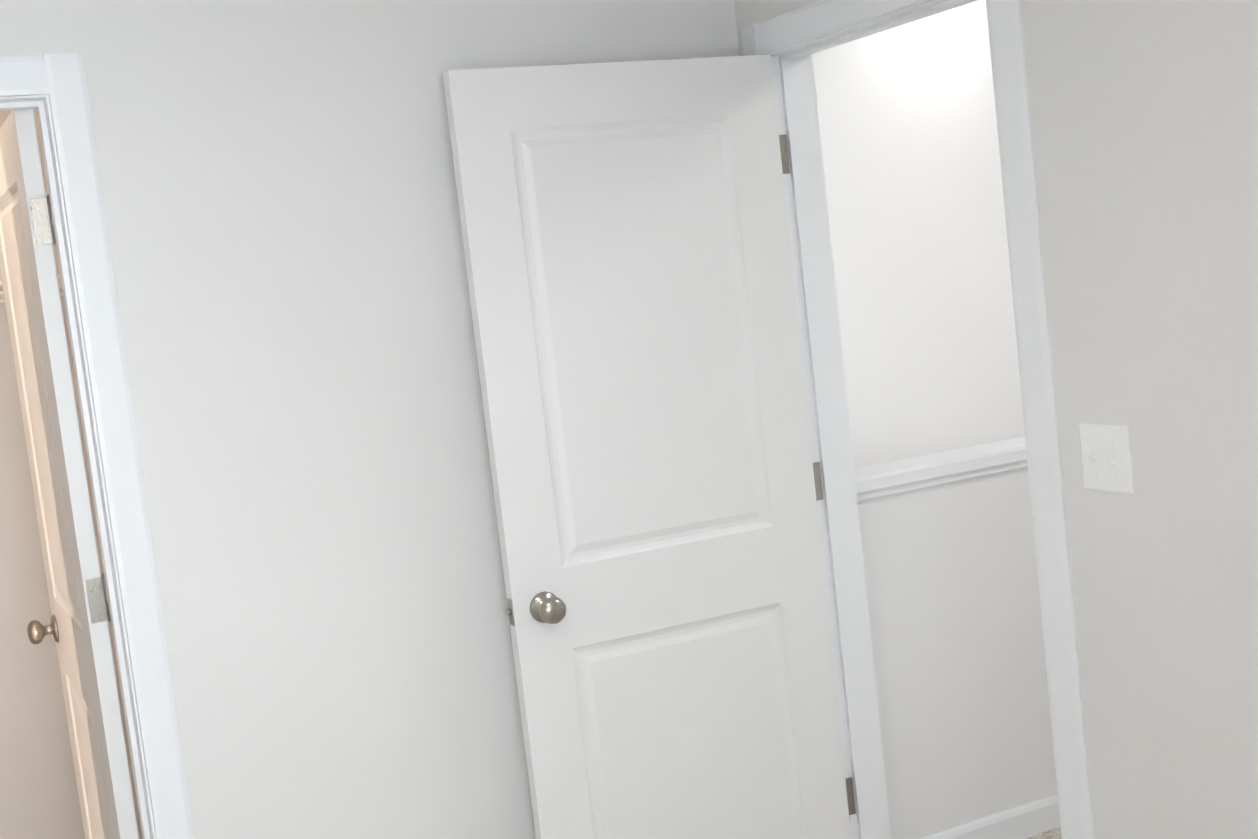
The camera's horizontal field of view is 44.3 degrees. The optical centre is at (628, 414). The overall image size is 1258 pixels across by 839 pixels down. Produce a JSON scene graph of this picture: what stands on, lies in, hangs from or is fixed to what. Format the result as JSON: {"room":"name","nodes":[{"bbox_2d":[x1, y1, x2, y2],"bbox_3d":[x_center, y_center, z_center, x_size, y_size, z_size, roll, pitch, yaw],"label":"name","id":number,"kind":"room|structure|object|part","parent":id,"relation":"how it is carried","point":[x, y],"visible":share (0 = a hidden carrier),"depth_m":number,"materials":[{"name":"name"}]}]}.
{"room":"empty bedroom","nodes":[
{"label":"empty bedroom","id":0,"kind":"room"},
{"bbox_2d":[0,109,142,838],"bbox_3d":[-1.796,0.175,4.478,3.080,2.450,0.115,-9,6,-27],"label":"wall","id":1,"kind":"structure","parent":0,"point":[39,797],"depth_m":4.46,"materials":[{"name":"beige paint"}]},
{"bbox_2d":[0,274,63,303],"bbox_3d":[-1.713,-0.149,4.213,3.080,0.420,0.417,-9,6,-27],"label":"wire closet shelf","id":2,"kind":"object","parent":1,"relation":"attached to","point":[59,282],"visible":0.02,"depth_m":4.09,"materials":[{"name":"white metal"}]},
{"bbox_2d":[0,0,738,838],"bbox_3d":[-0.986,0.214,3.023,3.195,2.450,0.115,-9,6,-27],"label":"wall","id":3,"kind":"structure","parent":0,"point":[282,216],"depth_m":3.13,"materials":[{"name":"beige paint"}]},
{"bbox_2d":[0,109,138,838],"bbox_3d":[-1.213,0.400,3.380,0.164,2.018,0.713,-9,6,-27],"label":"closet door","id":4,"kind":"structure","parent":3,"relation":"in","point":[77,628],"depth_m":3.16,"materials":[{"name":"white painted wood"},{"name":"satin nickel"}]},
{"bbox_3d":[-1.338,0.499,3.658,0.164,0.066,0.111,-9,6,-27],"label":"knob","id":5,"kind":"part","parent":4,"relation":"part of","materials":[{"name":"silver metal"}]},
{"bbox_2d":[0,95,155,838],"bbox_3d":[-1.307,0.460,2.866,0.736,2.063,0.115,-9,6,-27],"label":"door frame","id":6,"kind":"structure","parent":3,"relation":"attached to","point":[40,104],"depth_m":2.97,"materials":[{"name":"white wood"}]},
{"bbox_2d":[0,54,194,838],"bbox_3d":[-1.280,0.433,2.805,0.852,2.121,0.017,-9,6,-27],"label":"trim","id":7,"kind":"structure","parent":3,"relation":"attached to","point":[60,80],"depth_m":2.94,"materials":[{"name":"white wood"}]},
{"bbox_2d":[812,0,1024,468],"bbox_3d":[1.139,-0.192,4.863,2.320,2.450,0.115,-9,6,-27],"label":"wall","id":8,"kind":"structure","parent":0,"point":[912,173],"depth_m":4.65,"materials":[{"name":"greige paint"}]},
{"bbox_2d":[734,0,1257,838],"bbox_3d":[1.282,0.053,1.940,0.115,2.450,3.870,-9,6,-27],"label":"wall","id":9,"kind":"structure","parent":0,"point":[1144,122],"depth_m":2.58,"materials":[{"name":"beige paint"}]},
{"bbox_2d":[741,0,1094,838],"bbox_3d":[0.639,0.176,3.244,0.149,2.121,0.912,-9,6,-27],"label":"door frame","id":10,"kind":"structure","parent":9,"relation":"attached to","point":[819,18],"depth_m":3.32,"materials":[{"name":"white wood"}]},
{"bbox_2d":[443,55,850,838],"bbox_3d":[0.080,0.253,3.379,0.773,2.018,0.164,-9,6,-25],"label":"entry door","id":11,"kind":"structure","parent":10,"relation":"attached to","point":[629,275],"depth_m":3.34,"materials":[{"name":"white wood"}]},
{"bbox_3d":[-0.205,0.407,3.251,0.111,0.066,0.164,-9,6,-25],"label":"knob","id":12,"kind":"part","parent":11,"relation":"part of","materials":[{"name":"silver metal"}]},
{"bbox_2d":[779,134,855,814],"bbox_3d":[0.424,0.156,3.562,0.043,1.588,0.006,-9,6,-27],"label":"entry jamb hinge leaves","id":13,"kind":"object","parent":10,"relation":"attached to","point":[816,465],"visible":0.42,"depth_m":3.56,"materials":[{"name":"silver metal"}]},
{"bbox_2d":[1079,423,1133,493],"bbox_3d":[0.826,0.078,2.696,0.019,0.118,0.116,-9,6,-27],"label":"light switch","id":14,"kind":"object","parent":9,"relation":"attached to","point":[1106,458],"visible":1,"depth_m":2.69,"materials":[{"name":"white plastic"}]},
{"bbox_2d":[1025,826,1061,838],"bbox_3d":[0.657,1.333,2.596,5.630,0.060,5.765,-9,6,-27],"label":"floor","id":15,"kind":"structure","parent":0,"point":[1054,833],"depth_m":4.10,"materials":[{"name":"carpet"}]},
{"bbox_2d":[857,466,1057,838],"bbox_3d":[1.445,0.550,4.363,2.205,1.000,0.115,-9,6,-27],"label":"wall","id":16,"kind":"structure","parent":15,"relation":"on","point":[954,608],"depth_m":4.00,"materials":[{"name":"greige paint"},{"name":"white painted trim"}]},
{"bbox_2d":[854,436,1027,500],"bbox_3d":[1.388,0.047,4.318,2.205,0.056,0.159,-9,6,-27],"label":"trim","id":17,"kind":"structure","parent":16,"relation":"on","point":[887,478],"depth_m":3.96,"materials":[{"name":"white wood"}]},
{"bbox_2d":[921,793,1060,838],"bbox_3d":[1.526,1.005,4.347,2.205,0.085,0.013,-9,6,-27],"label":"baseboard","id":18,"kind":"structure","parent":16,"relation":"attached to","point":[1033,818],"depth_m":4.08,"materials":[{"name":"white"}]}
]}

